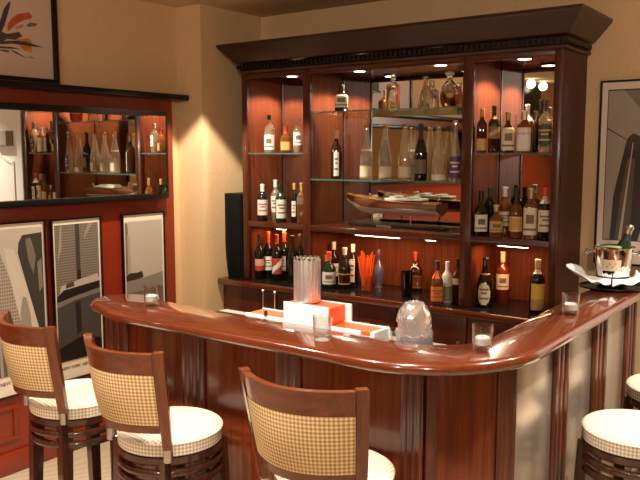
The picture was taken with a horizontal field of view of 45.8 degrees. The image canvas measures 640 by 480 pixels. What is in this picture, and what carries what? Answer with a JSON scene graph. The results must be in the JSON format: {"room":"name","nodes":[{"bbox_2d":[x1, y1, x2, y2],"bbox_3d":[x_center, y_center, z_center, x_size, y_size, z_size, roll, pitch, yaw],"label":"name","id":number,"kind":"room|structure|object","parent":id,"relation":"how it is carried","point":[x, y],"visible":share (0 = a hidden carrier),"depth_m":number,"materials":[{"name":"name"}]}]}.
{"room":"bar","nodes":[
{"label":"bar","id":0,"kind":"room"},
{"bbox_2d":[0,441,110,479],"bbox_3d":[-0.356,1.637,0.861,5.960,0.050,7.466,5,8,36],"label":"floor","id":1,"kind":"structure","parent":0,"point":[80,461],"depth_m":4.11,"materials":[{"name":"beige carpet"}]},
{"bbox_2d":[0,310,132,479],"bbox_3d":[-1.000,0.821,3.005,0.425,1.082,0.472,6,9,45],"label":"bar stool","id":2,"kind":"object","parent":1,"relation":"on","point":[32,356],"visible":0.77,"depth_m":2.85,"materials":[{"name":"beige fabric"}]},
{"bbox_2d":[83,333,229,479],"bbox_3d":[-0.558,0.862,2.654,0.425,1.082,0.472,5,9,40],"label":"bar stool","id":3,"kind":"object","parent":1,"relation":"on","point":[130,388],"visible":1,"depth_m":2.49,"materials":[{"name":"beige fabric"}]},
{"bbox_2d":[238,367,394,479],"bbox_3d":[0.019,0.905,2.278,0.425,1.082,0.472,4,8,30],"label":"bar stool","id":4,"kind":"object","parent":1,"relation":"on","point":[298,433],"visible":1,"depth_m":2.04,"materials":[{"name":"brown wood"}]},
{"bbox_2d":[223,284,515,344],"bbox_3d":[0.358,0.759,4.589,2.205,0.843,0.455,5,8,36],"label":"base cabinet","id":5,"kind":"object","parent":1,"relation":"on","point":[447,329],"visible":0.17,"depth_m":4.30,"materials":[{"name":"brown wood"}]},
{"bbox_2d":[218,276,545,324],"bbox_3d":[0.367,0.323,4.528,2.238,0.038,0.470,5,8,36],"label":"countertop","id":6,"kind":"structure","parent":5,"relation":"on","point":[516,312],"depth_m":4.29,"materials":[{"name":"brown wood"}]},
{"bbox_2d":[225,192,243,277],"bbox_3d":[-0.519,-0.036,5.054,0.147,0.555,0.188,5,8,36],"label":"loudspeaker","id":7,"kind":"object","parent":6,"relation":"on","point":[234,244],"visible":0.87,"depth_m":4.97,"materials":[{"name":"black"}]},
{"bbox_2d":[227,196,240,275],"bbox_3d":[-0.565,-0.027,4.976,0.112,0.525,0.008,5,8,36],"label":"grille","id":8,"kind":"object","parent":7,"relation":"attached to","point":[233,202],"depth_m":4.97,"materials":[{"name":"black fabric"}]},
{"bbox_2d":[255,234,263,278],"bbox_3d":[-0.395,0.109,4.948,0.061,0.291,0.063,0,7,0],"label":"bottle","id":9,"kind":"object","parent":6,"relation":"on","point":[259,251],"visible":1,"depth_m":4.93,"materials":[{"name":"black glass"}]},
{"bbox_2d":[264,231,272,277],"bbox_3d":[-0.340,0.097,4.987,0.063,0.306,0.065,1,7,6],"label":"bottle","id":10,"kind":"object","parent":6,"relation":"on","point":[268,248],"visible":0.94,"depth_m":4.96,"materials":[{"name":"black glass"}]},
{"bbox_2d":[272,234,281,281],"bbox_3d":[-0.277,0.113,4.868,0.065,0.301,0.067,-1,7,-7],"label":"bottle","id":11,"kind":"object","parent":6,"relation":"on","point":[276,252],"visible":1,"depth_m":4.85,"materials":[{"name":"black glass"}]},
{"bbox_2d":[280,231,288,279],"bbox_3d":[-0.231,0.100,4.920,0.063,0.316,0.065,1,7,9],"label":"bottle","id":12,"kind":"object","parent":6,"relation":"on","point":[284,247],"visible":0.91,"depth_m":4.90,"materials":[{"name":"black glass"}]},
{"bbox_2d":[287,235,296,282],"bbox_3d":[-0.174,0.121,4.801,0.063,0.301,0.064,0,7,-3],"label":"bottle","id":13,"kind":"object","parent":6,"relation":"on","point":[292,252],"visible":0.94,"depth_m":4.78,"materials":[{"name":"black glass"}]},
{"bbox_2d":[296,234,302,256],"bbox_3d":[-0.129,0.113,4.854,0.063,0.306,0.064,0,7,2],"label":"bottle","id":14,"kind":"object","parent":6,"relation":"on","point":[299,249],"visible":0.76,"depth_m":4.83,"materials":[{"name":"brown glass"}]},
{"bbox_2d":[321,254,326,283],"bbox_3d":[0.037,0.186,4.716,0.055,0.191,0.056,1,7,13],"label":"bottle","id":15,"kind":"object","parent":6,"relation":"on","point":[325,260],"visible":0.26,"depth_m":4.71,"materials":[{"name":"brown glass"}]},
{"bbox_2d":[322,251,335,288],"bbox_3d":[0.055,0.181,4.622,0.083,0.223,0.085,0,7,0],"label":"bottle","id":16,"kind":"object","parent":6,"relation":"on","point":[328,270],"visible":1,"depth_m":4.60,"materials":[{"name":"green glass"}]},
{"bbox_2d":[331,242,338,283],"bbox_3d":[0.087,0.143,4.762,0.067,0.266,0.069,2,7,14],"label":"bottle","id":17,"kind":"object","parent":6,"relation":"on","point":[335,257],"visible":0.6,"depth_m":4.74,"materials":[{"name":"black glass"}]},
{"bbox_2d":[338,247,350,288],"bbox_3d":[0.149,0.170,4.595,0.075,0.251,0.077,0,7,4],"label":"bottle","id":18,"kind":"object","parent":6,"relation":"on","point":[344,270],"visible":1,"depth_m":4.57,"materials":[{"name":"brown glass"}]},
{"bbox_2d":[348,244,357,286],"bbox_3d":[0.203,0.156,4.666,0.065,0.263,0.067,2,7,15],"label":"bottle","id":19,"kind":"object","parent":6,"relation":"on","point":[353,260],"visible":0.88,"depth_m":4.64,"materials":[{"name":"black glass"}]},
{"bbox_2d":[360,275,371,292],"bbox_3d":[0.273,0.259,4.478,0.072,0.100,0.072,5,8,36],"label":"glass","id":20,"kind":"object","parent":6,"relation":"on","point":[364,291],"visible":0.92,"depth_m":4.47,"materials":[{"name":"glass"}]},
{"bbox_2d":[359,256,363,290],"bbox_3d":[0.245,0.196,4.451,0.037,0.210,0.008,-5,8,-35],"label":"straw","id":21,"kind":"object","parent":20,"relation":"in","point":[359,256],"visible":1,"depth_m":4.45,"materials":[{"name":"orange plastic"}]},
{"bbox_2d":[361,251,364,289],"bbox_3d":[0.254,0.181,4.467,0.032,0.234,0.008,-1,7,-7],"label":"straw","id":22,"kind":"object","parent":20,"relation":"in","point":[361,251],"visible":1,"depth_m":4.46,"materials":[{"name":"orange plastic"}]},
{"bbox_2d":[364,255,365,278],"bbox_3d":[0.265,0.194,4.455,0.008,0.212,0.026,3,7,28],"label":"straw","id":23,"kind":"object","parent":20,"relation":"in","point":[364,255],"visible":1,"depth_m":4.45,"materials":[{"name":"orange plastic"}]},
{"bbox_2d":[365,258,366,290],"bbox_3d":[0.271,0.204,4.438,0.008,0.196,0.035,0,7,4],"label":"straw","id":24,"kind":"object","parent":20,"relation":"in","point":[366,258],"visible":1,"depth_m":4.44,"materials":[{"name":"orange plastic"}]},
{"bbox_2d":[367,257,368,289],"bbox_3d":[0.281,0.198,4.456,0.008,0.204,0.027,-4,7,-28],"label":"straw","id":25,"kind":"object","parent":20,"relation":"in","point":[368,257],"visible":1,"depth_m":4.45,"materials":[{"name":"orange plastic"}]},
{"bbox_2d":[368,256,371,285],"bbox_3d":[0.290,0.197,4.460,0.032,0.206,0.008,4,8,33],"label":"straw","id":26,"kind":"object","parent":20,"relation":"in","point":[370,256],"visible":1,"depth_m":4.45,"materials":[{"name":"orange plastic"}]},
{"bbox_2d":[368,252,372,289],"bbox_3d":[0.299,0.183,4.494,0.040,0.225,0.008,-6,9,-44],"label":"straw","id":27,"kind":"object","parent":20,"relation":"in","point":[371,252],"visible":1,"depth_m":4.49,"materials":[{"name":"orange plastic"}]},
{"bbox_2d":[369,255,374,289],"bbox_3d":[0.307,0.193,4.468,0.035,0.211,0.008,1,7,5],"label":"straw","id":28,"kind":"object","parent":20,"relation":"in","point":[374,255],"visible":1,"depth_m":4.46,"materials":[{"name":"orange plastic"}]},
{"bbox_2d":[373,249,384,288],"bbox_3d":[0.359,0.174,4.605,0.068,0.241,0.069,2,7,16],"label":"bottle","id":29,"kind":"object","parent":6,"relation":"on","point":[378,250],"visible":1,"depth_m":4.59,"materials":[{"name":"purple glass"}]},
{"bbox_2d":[401,270,413,297],"bbox_3d":[0.496,0.253,4.315,0.072,0.150,0.072,5,8,36],"label":"glass","id":30,"kind":"object","parent":6,"relation":"on","point":[406,275],"visible":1,"depth_m":4.29,"materials":[{"name":"glass"}]},
{"bbox_2d":[216,3,612,310],"bbox_3d":[0.416,-0.431,4.384,2.278,1.493,0.504,5,8,36],"label":"display cabinet","id":31,"kind":"object","parent":6,"relation":"on","point":[508,61],"visible":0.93,"depth_m":4.33,"materials":[{"name":"brown wood"}]},
{"bbox_2d":[257,184,267,220],"bbox_3d":[-0.370,-0.242,4.870,0.067,0.236,0.069,-1,7,-6],"label":"bottle","id":32,"kind":"object","parent":31,"relation":"on","point":[262,199],"visible":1,"depth_m":4.85,"materials":[{"name":"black glass"}]},
{"bbox_2d":[264,115,274,152],"bbox_3d":[-0.320,-0.672,4.797,0.067,0.236,0.069,1,7,5],"label":"bottle","id":33,"kind":"object","parent":31,"relation":"on","point":[268,139],"visible":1,"depth_m":4.77,"materials":[{"name":"clear glass"}]},
{"bbox_2d":[271,180,277,219],"bbox_3d":[-0.290,-0.261,4.928,0.061,0.261,0.063,0,7,0],"label":"bottle","id":34,"kind":"object","parent":31,"relation":"on","point":[274,181],"visible":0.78,"depth_m":4.91,"materials":[{"name":"clear glass"}]},
{"bbox_2d":[275,183,286,221],"bbox_3d":[-0.247,-0.238,4.794,0.069,0.246,0.071,-2,7,-16],"label":"bottle","id":35,"kind":"object","parent":31,"relation":"on","point":[280,200],"visible":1,"depth_m":4.77,"materials":[{"name":"green glass"}]},
{"bbox_2d":[280,125,290,152],"bbox_3d":[-0.215,-0.631,4.725,0.064,0.171,0.064,-1,7,-5],"label":"bottle","id":36,"kind":"object","parent":31,"relation":"on","point":[285,140],"visible":1,"depth_m":4.70,"materials":[{"name":"brown"}]},
{"bbox_2d":[290,183,297,222],"bbox_3d":[-0.161,-0.235,4.762,0.052,0.246,0.052,1,7,11],"label":"bottle","id":37,"kind":"object","parent":31,"relation":"on","point":[293,199],"visible":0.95,"depth_m":4.75,"materials":[{"name":"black glass"}]},
{"bbox_2d":[293,118,302,152],"bbox_3d":[-0.136,-0.645,4.678,0.059,0.211,0.060,-1,7,-6],"label":"bottle","id":38,"kind":"object","parent":31,"relation":"on","point":[297,136],"visible":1,"depth_m":4.66,"materials":[{"name":"clear glass"}]},
{"bbox_2d":[297,183,302,223],"bbox_3d":[-0.114,-0.228,4.679,0.057,0.251,0.056,1,7,6],"label":"bottle","id":39,"kind":"object","parent":31,"relation":"on","point":[300,195],"visible":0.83,"depth_m":4.66,"materials":[{"name":"brown"}]},
{"bbox_2d":[331,131,341,178],"bbox_3d":[0.098,-0.510,4.529,0.067,0.286,0.069,0,7,3],"label":"bottle","id":40,"kind":"object","parent":31,"relation":"on","point":[336,149],"visible":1,"depth_m":4.51,"materials":[{"name":"brown glass"}]},
{"bbox_2d":[335,85,347,110],"bbox_3d":[0.128,-0.845,4.506,0.080,0.156,0.079,0,7,4],"label":"bottle","id":41,"kind":"object","parent":31,"relation":"on","point":[341,99],"visible":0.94,"depth_m":4.47,"materials":[{"name":"brown glass"}]},
{"bbox_2d":[360,137,372,179],"bbox_3d":[0.271,-0.512,4.415,0.077,0.316,0.079,1,7,9],"label":"bottle","id":42,"kind":"object","parent":31,"relation":"on","point":[365,170],"visible":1,"depth_m":4.39,"materials":[{"name":"clear glass"}]},
{"bbox_2d":[354,234,399,238],"bbox_3d":[0.336,-0.026,4.425,0.315,0.016,0.030,5,8,36],"label":"lamp","id":43,"kind":"object","parent":31,"relation":"attached to","point":[354,234],"depth_m":4.41,"materials":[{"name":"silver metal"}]},
{"bbox_2d":[378,124,391,179],"bbox_3d":[0.373,-0.504,4.342,0.077,0.316,0.079,0,7,-3],"label":"bottle","id":44,"kind":"object","parent":31,"relation":"on","point":[384,171],"visible":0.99,"depth_m":4.32,"materials":[{"name":"clear glass"}]},
{"bbox_2d":[315,177,460,181],"bbox_3d":[0.447,-0.350,4.433,0.997,0.008,0.339,5,8,36],"label":"glass shelf","id":45,"kind":"object","parent":31,"relation":"attached to","point":[317,179],"depth_m":4.45,"materials":[{"name":"clear glass"}]},
{"bbox_2d":[315,107,461,114],"bbox_3d":[0.447,-0.747,4.387,0.997,0.008,0.339,5,8,36],"label":"glass shelf","id":46,"kind":"object","parent":31,"relation":"attached to","point":[413,110],"depth_m":4.40,"materials":[{"name":"clear glass"}]},
{"bbox_2d":[386,74,399,108],"bbox_3d":[0.417,-0.845,4.321,0.078,0.200,0.078,1,7,7],"label":"bottle","id":47,"kind":"object","parent":31,"relation":"on","point":[392,89],"visible":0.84,"depth_m":4.29,"materials":[{"name":"clear glass"}]},
{"bbox_2d":[248,217,548,248],"bbox_3d":[0.438,-0.057,4.469,1.985,0.037,0.353,5,8,36],"label":"wood shelf","id":48,"kind":"object","parent":31,"relation":"attached to","point":[337,224],"depth_m":4.39,"materials":[{"name":"brown wood"}]},
{"bbox_2d":[348,213,450,230],"bbox_3d":[0.457,-0.112,4.443,0.630,0.074,0.112,5,8,36],"label":"stand","id":49,"kind":"object","parent":31,"relation":"on","point":[387,225],"visible":0.99,"depth_m":4.41,"materials":[{"name":"black paint"}]},
{"bbox_2d":[347,191,448,216],"bbox_3d":[0.428,-0.214,4.454,0.645,0.126,0.168,5,8,36],"label":"boat","id":50,"kind":"object","parent":49,"relation":"on","point":[414,205],"visible":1,"depth_m":4.37,"materials":[{"name":"beige wood"}]},
{"bbox_2d":[397,124,410,180],"bbox_3d":[0.477,-0.495,4.268,0.077,0.316,0.079,0,7,1],"label":"bottle","id":51,"kind":"object","parent":31,"relation":"on","point":[402,171],"visible":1,"depth_m":4.25,"materials":[{"name":"clear glass"}]},
{"bbox_2d":[414,123,426,180],"bbox_3d":[0.561,-0.488,4.207,0.071,0.316,0.073,2,7,15],"label":"bottle","id":52,"kind":"object","parent":31,"relation":"on","point":[420,155],"visible":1,"depth_m":4.18,"materials":[{"name":"black glass"}]},
{"bbox_2d":[418,77,432,107],"bbox_3d":[0.589,-0.822,4.223,0.087,0.175,0.088,2,7,13],"label":"bottle","id":53,"kind":"object","parent":31,"relation":"on","point":[425,99],"visible":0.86,"depth_m":4.20,"materials":[{"name":"clear glass"}]},
{"bbox_2d":[431,126,445,180],"bbox_3d":[0.649,-0.481,4.144,0.077,0.316,0.079,1,7,7],"label":"bottle","id":54,"kind":"object","parent":31,"relation":"on","point":[433,176],"visible":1,"depth_m":4.13,"materials":[{"name":"clear glass"}]},
{"bbox_2d":[440,71,458,106],"bbox_3d":[0.701,-0.815,4.092,0.103,0.191,0.105,1,7,7],"label":"bottle","id":55,"kind":"object","parent":31,"relation":"on","point":[449,94],"visible":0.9,"depth_m":4.06,"materials":[{"name":"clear glass"}]},
{"bbox_2d":[449,120,460,181],"bbox_3d":[0.725,-0.477,4.064,0.061,0.326,0.063,1,7,9],"label":"bottle","id":56,"kind":"object","parent":31,"relation":"on","point":[454,161],"visible":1,"depth_m":4.05,"materials":[{"name":"clear glass"}]},
{"bbox_2d":[474,191,487,235],"bbox_3d":[0.848,-0.141,3.991,0.066,0.236,0.066,0,7,2],"label":"bottle","id":57,"kind":"object","parent":31,"relation":"on","point":[480,213],"visible":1,"depth_m":3.97,"materials":[{"name":"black glass"}]},
{"bbox_2d":[476,109,486,152],"bbox_3d":[0.843,-0.568,3.941,0.052,0.226,0.052,2,7,15],"label":"bottle","id":58,"kind":"object","parent":31,"relation":"on","point":[481,141],"visible":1,"depth_m":3.92,"materials":[{"name":"brown glass"}]},
{"bbox_2d":[484,187,495,233],"bbox_3d":[0.919,-0.161,4.096,0.061,0.251,0.062,2,7,19],"label":"bottle","id":59,"kind":"object","parent":31,"relation":"on","point":[489,202],"visible":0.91,"depth_m":4.07,"materials":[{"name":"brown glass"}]},
{"bbox_2d":[488,106,499,152],"bbox_3d":[0.902,-0.574,3.924,0.058,0.241,0.057,1,7,11],"label":"bottle","id":60,"kind":"object","parent":31,"relation":"on","point":[494,124],"visible":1,"depth_m":3.90,"materials":[{"name":"brown glass"}]},
{"bbox_2d":[489,205,502,236],"bbox_3d":[0.918,-0.101,3.944,0.070,0.166,0.049,1,7,6],"label":"bottle","id":61,"kind":"object","parent":31,"relation":"on","point":[495,221],"visible":1,"depth_m":3.93,"materials":[{"name":"brown"}]},
{"bbox_2d":[498,187,511,235],"bbox_3d":[0.980,-0.154,4.015,0.071,0.256,0.073,3,7,24],"label":"bottle","id":62,"kind":"object","parent":31,"relation":"on","point":[505,204],"visible":0.78,"depth_m":3.99,"materials":[{"name":"brown glass"}]},
{"bbox_2d":[501,112,514,152],"bbox_3d":[0.962,-0.551,3.877,0.066,0.206,0.066,1,7,8],"label":"bottle","id":63,"kind":"object","parent":31,"relation":"on","point":[507,132],"visible":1,"depth_m":3.85,"materials":[{"name":"brown glass"}]},
{"bbox_2d":[496,245,529,247],"bbox_3d":[1.006,0.028,3.942,0.180,0.013,0.030,5,8,36],"label":"lamp","id":64,"kind":"object","parent":31,"relation":"attached to","point":[496,245],"depth_m":3.93,"materials":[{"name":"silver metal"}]},
{"bbox_2d":[509,189,522,237],"bbox_3d":[1.008,-0.137,3.891,0.067,0.251,0.069,3,7,25],"label":"bottle","id":65,"kind":"object","parent":31,"relation":"on","point":[516,213],"visible":1,"depth_m":3.87,"materials":[{"name":"brown glass"}]},
{"bbox_2d":[516,110,531,152],"bbox_3d":[1.034,-0.548,3.828,0.070,0.211,0.070,3,7,27],"label":"bottle","id":66,"kind":"object","parent":31,"relation":"on","point":[524,128],"visible":1,"depth_m":3.80,"materials":[{"name":"brown"}]},
{"bbox_2d":[521,104,532,152],"bbox_3d":[1.082,-0.582,3.954,0.063,0.251,0.063,3,7,27],"label":"bottle","id":67,"kind":"object","parent":31,"relation":"on","point":[527,106],"visible":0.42,"depth_m":3.93,"materials":[{"name":"brown"}]},
{"bbox_2d":[523,188,537,238],"bbox_3d":[1.072,-0.135,3.851,0.070,0.256,0.069,3,7,21],"label":"bottle","id":68,"kind":"object","parent":31,"relation":"on","point":[530,212],"visible":1,"depth_m":3.83,"materials":[{"name":"brown glass"}]},
{"bbox_2d":[534,99,546,152],"bbox_3d":[1.139,-0.586,3.899,0.059,0.271,0.060,1,7,11],"label":"bottle","id":69,"kind":"object","parent":31,"relation":"on","point":[543,120],"visible":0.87,"depth_m":3.88,"materials":[{"name":"clear glass"}]},
{"bbox_2d":[537,188,549,239],"bbox_3d":[1.129,-0.132,3.803,0.067,0.261,0.069,1,7,8],"label":"bottle","id":70,"kind":"object","parent":31,"relation":"on","point":[544,205],"visible":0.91,"depth_m":3.78,"materials":[{"name":"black glass"}]},
{"bbox_2d":[538,100,552,152],"bbox_3d":[1.121,-0.562,3.760,0.064,0.256,0.064,3,7,25],"label":"bottle","id":71,"kind":"object","parent":31,"relation":"on","point":[545,130],"visible":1,"depth_m":3.74,"materials":[{"name":"clear glass"}]},
{"bbox_2d":[409,251,422,291],"bbox_3d":[0.571,0.187,4.514,0.081,0.236,0.081,1,7,9],"label":"bottle","id":72,"kind":"object","parent":6,"relation":"on","point":[417,274],"visible":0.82,"depth_m":4.48,"materials":[{"name":"brown glass"}]},
{"bbox_2d":[431,260,442,304],"bbox_3d":[0.640,0.231,4.133,0.066,0.236,0.066,1,7,6],"label":"bottle","id":73,"kind":"object","parent":6,"relation":"on","point":[437,280],"visible":1,"depth_m":4.11,"materials":[{"name":"brown glass"}]},
{"bbox_2d":[442,261,452,302],"bbox_3d":[0.702,0.230,4.181,0.057,0.226,0.058,0,7,0],"label":"bottle","id":74,"kind":"object","parent":6,"relation":"on","point":[447,277],"visible":0.92,"depth_m":4.16,"materials":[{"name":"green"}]},
{"bbox_2d":[452,258,458,301],"bbox_3d":[0.767,0.221,4.216,0.065,0.236,0.067,3,7,21],"label":"bottle","id":75,"kind":"object","parent":6,"relation":"on","point":[455,285],"visible":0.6,"depth_m":4.20,"materials":[{"name":"brown glass"}]},
{"bbox_2d":[477,257,492,307],"bbox_3d":[0.884,0.225,4.053,0.084,0.266,0.085,2,7,20],"label":"bottle","id":76,"kind":"object","parent":6,"relation":"on","point":[485,282],"visible":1,"depth_m":4.03,"materials":[{"name":"black glass"}]},
{"bbox_2d":[495,251,508,303],"bbox_3d":[0.999,0.204,4.142,0.070,0.286,0.072,1,7,10],"label":"bottle","id":77,"kind":"object","parent":6,"relation":"on","point":[502,271],"visible":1,"depth_m":4.12,"materials":[{"name":"red glass"}]},
{"bbox_2d":[529,259,544,313],"bbox_3d":[1.121,0.236,3.907,0.078,0.276,0.080,0,7,4],"label":"bottle","id":78,"kind":"object","parent":6,"relation":"on","point":[537,279],"visible":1,"depth_m":3.88,"materials":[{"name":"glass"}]},
{"bbox_2d":[106,300,639,479],"bbox_3d":[0.400,0.771,3.558,1.726,1.056,2.072,5,8,36],"label":"bar counter","id":79,"kind":"object","parent":1,"relation":"on","point":[524,423],"depth_m":2.61,"materials":[{"name":"brown wood"}]},
{"bbox_2d":[262,289,263,307],"bbox_3d":[-0.226,0.296,3.007,0.010,0.203,0.010,5,8,36],"label":"stick","id":80,"kind":"object","parent":79,"relation":"on","point":[262,289],"visible":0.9,"depth_m":3.00,"materials":[{"name":"silver"}]},
{"bbox_2d":[245,308,389,339],"bbox_3d":[-0.019,0.357,2.744,0.570,0.142,0.107,5,8,36],"label":"caddy","id":81,"kind":"object","parent":79,"relation":"on","point":[359,328],"visible":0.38,"depth_m":2.65,"materials":[{"name":"orange"}]},
{"bbox_2d":[284,300,351,324],"bbox_3d":[-0.009,0.256,2.726,0.228,0.062,0.106,5,8,36],"label":"carton","id":82,"kind":"object","parent":81,"relation":"on","point":[340,311],"visible":0.93,"depth_m":2.69,"materials":[{"name":"orange"}]},
{"bbox_2d":[294,255,320,303],"bbox_3d":[-0.046,0.141,2.740,0.099,0.161,0.098,5,8,36],"label":"cylinder","id":83,"kind":"object","parent":82,"relation":"on","point":[307,270],"visible":1,"depth_m":2.70,"materials":[{"name":"silver metal"}]},
{"bbox_2d":[220,309,444,344],"bbox_3d":[-0.064,0.420,3.023,1.330,0.045,0.528,5,8,36],"label":"shelf","id":84,"kind":"object","parent":79,"relation":"attached to","point":[225,310],"depth_m":3.53,"materials":[{"name":"metal"}]},
{"bbox_2d":[91,271,639,375],"bbox_3d":[0.364,0.231,3.427,1.828,0.042,2.228,5,8,36],"label":"countertop","id":85,"kind":"structure","parent":79,"relation":"on","point":[526,343],"depth_m":2.52,"materials":[{"name":"brown wood"}]},
{"bbox_2d":[143,284,159,306],"bbox_3d":[-0.665,0.219,2.989,0.066,0.080,0.066,5,8,36],"label":"tumbler","id":86,"kind":"object","parent":85,"relation":"on","point":[148,305],"visible":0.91,"depth_m":2.99,"materials":[{"name":"clear glass"}]},
{"bbox_2d":[145,294,157,301],"bbox_3d":[-0.665,0.228,2.990,0.048,0.030,0.047,5,8,36],"label":"tealight","id":87,"kind":"object","parent":86,"relation":"in","point":[150,297],"visible":1,"depth_m":2.97,"materials":[{"name":"white"}]},
{"bbox_2d":[312,313,332,341],"bbox_3d":[0.008,0.282,2.443,0.066,0.080,0.066,5,8,36],"label":"tumbler","id":88,"kind":"object","parent":85,"relation":"on","point":[322,339],"visible":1,"depth_m":2.44,"materials":[{"name":"clear glass"}]},
{"bbox_2d":[472,322,493,351],"bbox_3d":[0.497,0.297,2.313,0.066,0.080,0.066,5,8,36],"label":"tumbler","id":89,"kind":"object","parent":85,"relation":"on","point":[474,349],"visible":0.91,"depth_m":2.31,"materials":[{"name":"clear glass"}]},
{"bbox_2d":[474,335,490,345],"bbox_3d":[0.497,0.305,2.314,0.048,0.030,0.047,5,8,36],"label":"tealight","id":90,"kind":"object","parent":89,"relation":"in","point":[480,340],"visible":1,"depth_m":2.30,"materials":[{"name":"white"}]},
{"bbox_2d":[562,292,579,315],"bbox_3d":[0.935,0.238,2.825,0.066,0.080,0.066,5,8,36],"label":"tumbler","id":91,"kind":"object","parent":85,"relation":"on","point":[567,314],"visible":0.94,"depth_m":2.83,"materials":[{"name":"clear glass"}]},
{"bbox_2d":[564,302,576,310],"bbox_3d":[0.935,0.246,2.826,0.048,0.030,0.047,5,8,36],"label":"tealight","id":92,"kind":"object","parent":91,"relation":"in","point":[568,306],"visible":1,"depth_m":2.81,"materials":[{"name":"white"}]},
{"bbox_2d":[578,281,639,291],"bbox_3d":[1.310,0.208,3.381,0.304,0.013,0.246,0,7,1],"label":"tray","id":93,"kind":"object","parent":85,"relation":"on","point":[587,284],"visible":0.73,"depth_m":3.33,"materials":[{"name":"black paint"}]},
{"bbox_2d":[566,263,610,285],"bbox_3d":[1.221,0.151,3.414,0.210,0.076,0.132,5,8,36],"label":"napkin","id":94,"kind":"object","parent":93,"relation":"on","point":[576,269],"visible":0.98,"depth_m":3.40,"materials":[{"name":"white fabric"}]},
{"bbox_2d":[584,244,639,287],"bbox_3d":[1.313,0.117,3.393,0.188,0.176,0.180,-3,7,-22],"label":"ice bucket","id":95,"kind":"object","parent":93,"relation":"on","point":[610,263],"visible":0.8,"depth_m":3.33,"materials":[{"name":"silver metal"}]},
{"bbox_2d":[599,224,633,248],"bbox_3d":[1.318,0.067,3.377,0.130,0.274,0.128,5,8,36],"label":"champagne bottle","id":96,"kind":"object","parent":95,"relation":"in","point":[625,242],"visible":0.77,"depth_m":3.36,"materials":[{"name":"green glass"}]},
{"bbox_2d":[612,270,639,286],"bbox_3d":[1.370,0.173,3.327,0.192,0.059,0.108,-5,8,-37],"label":"napkin","id":97,"kind":"object","parent":93,"relation":"on","point":[635,279],"visible":1,"depth_m":3.32,"materials":[{"name":"white fabric"}]},
{"bbox_2d":[395,300,432,344],"bbox_3d":[0.313,0.327,2.524,0.130,0.253,0.125,5,8,36],"label":"glass dome","id":98,"kind":"object","parent":79,"relation":"on","point":[414,319],"visible":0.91,"depth_m":2.48,"materials":[{"name":"white"}]},
{"bbox_2d":[574,409,639,479],"bbox_3d":[1.134,0.865,2.622,0.425,1.082,0.472,-5,8,-36],"label":"bar stool","id":99,"kind":"object","parent":1,"relation":"on","point":[609,435],"visible":1,"depth_m":2.58,"materials":[{"name":"white fabric"}]},
{"bbox_2d":[623,373,639,469],"bbox_3d":[1.487,0.811,3.095,0.425,1.082,0.472,-5,8,-39],"label":"bar stool","id":100,"kind":"object","parent":1,"relation":"on","point":[632,398],"visible":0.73,"depth_m":3.11,"materials":[{"name":"white fabric"}]},
{"bbox_2d":[57,0,181,303],"bbox_3d":[-2.810,0.108,2.474,0.100,2.620,7.666,5,8,36],"label":"wall","id":101,"kind":"structure","parent":0,"point":[112,44],"depth_m":4.52,"materials":[{"name":"beige paint"}]},
{"bbox_2d":[0,0,59,83],"bbox_3d":[-1.741,-1.076,3.704,0.032,0.558,1.040,5,8,36],"label":"framed painting","id":102,"kind":"object","parent":101,"relation":"attached to","point":[29,50],"visible":0.89,"depth_m":3.99,"materials":[{"name":"beige paper"}]},
{"bbox_2d":[0,79,188,477],"bbox_3d":[-2.778,0.399,2.367,0.115,2.066,6.478,5,8,36],"label":"panelling","id":103,"kind":"object","parent":101,"relation":"attached to","point":[14,416],"visible":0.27,"depth_m":4.28,"materials":[{"name":"red wood"}]},
{"bbox_2d":[0,219,49,400],"bbox_3d":[-1.593,0.364,4.022,0.018,0.927,0.337,5,8,36],"label":"framed poster","id":104,"kind":"object","parent":103,"relation":"attached to","point":[23,249],"visible":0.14,"depth_m":4.02,"materials":[{"name":"beige paper"}]},
{"bbox_2d":[49,216,105,380],"bbox_3d":[-1.376,0.332,4.321,0.018,0.923,0.335,5,8,36],"label":"framed poster","id":105,"kind":"object","parent":103,"relation":"attached to","point":[76,253],"visible":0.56,"depth_m":4.30,"materials":[{"name":"grey paper"}]},
{"bbox_2d":[0,102,168,208],"bbox_3d":[-1.815,-0.399,3.588,0.065,0.537,2.880,5,8,36],"label":"wall mirror","id":106,"kind":"object","parent":103,"relation":"attached to","point":[50,155],"visible":1,"depth_m":4.21,"materials":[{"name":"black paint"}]},
{"bbox_2d":[120,211,166,301],"bbox_3d":[-1.089,0.288,4.714,0.018,0.921,0.337,5,8,36],"label":"framed poster","id":107,"kind":"object","parent":103,"relation":"attached to","point":[143,246],"visible":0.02,"depth_m":4.69,"materials":[{"name":"grey paper"}]},
{"bbox_2d":[175,4,260,310],"bbox_3d":[-0.663,-0.200,5.150,0.219,2.620,0.584,5,8,36],"label":"pillar","id":108,"kind":"structure","parent":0,"point":[210,157],"depth_m":4.91,"materials":[{"name":"beige paint"}]},
{"bbox_2d":[140,0,384,16],"bbox_3d":[-0.356,-1.015,0.556,6.160,0.050,7.666,5,8,36],"label":"ceiling","id":109,"kind":"structure","parent":0,"point":[259,8],"depth_m":4.72,"materials":[{"name":"paint"}]},
{"bbox_2d":[261,0,639,293],"bbox_3d":[1.863,-0.039,3.753,5.960,2.620,0.100,5,8,36],"label":"wall","id":110,"kind":"structure","parent":0,"point":[615,55],"depth_m":4.02,"materials":[{"name":"beige paint"}]},
{"bbox_2d":[593,79,639,266],"bbox_3d":[1.672,-0.330,3.781,0.560,0.942,0.020,5,8,36],"label":"framed poster","id":111,"kind":"object","parent":110,"relation":"attached to","point":[617,206],"visible":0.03,"depth_m":3.87,"materials":[{"name":"beige paper"}]},
{"bbox_2d":[602,88,639,241],"bbox_3d":[1.671,-0.369,3.775,0.484,0.771,0.003,5,8,36],"label":"print","id":112,"kind":"object","parent":111,"relation":"attached to","point":[621,106],"depth_m":3.87,"materials":[{"name":"black"}]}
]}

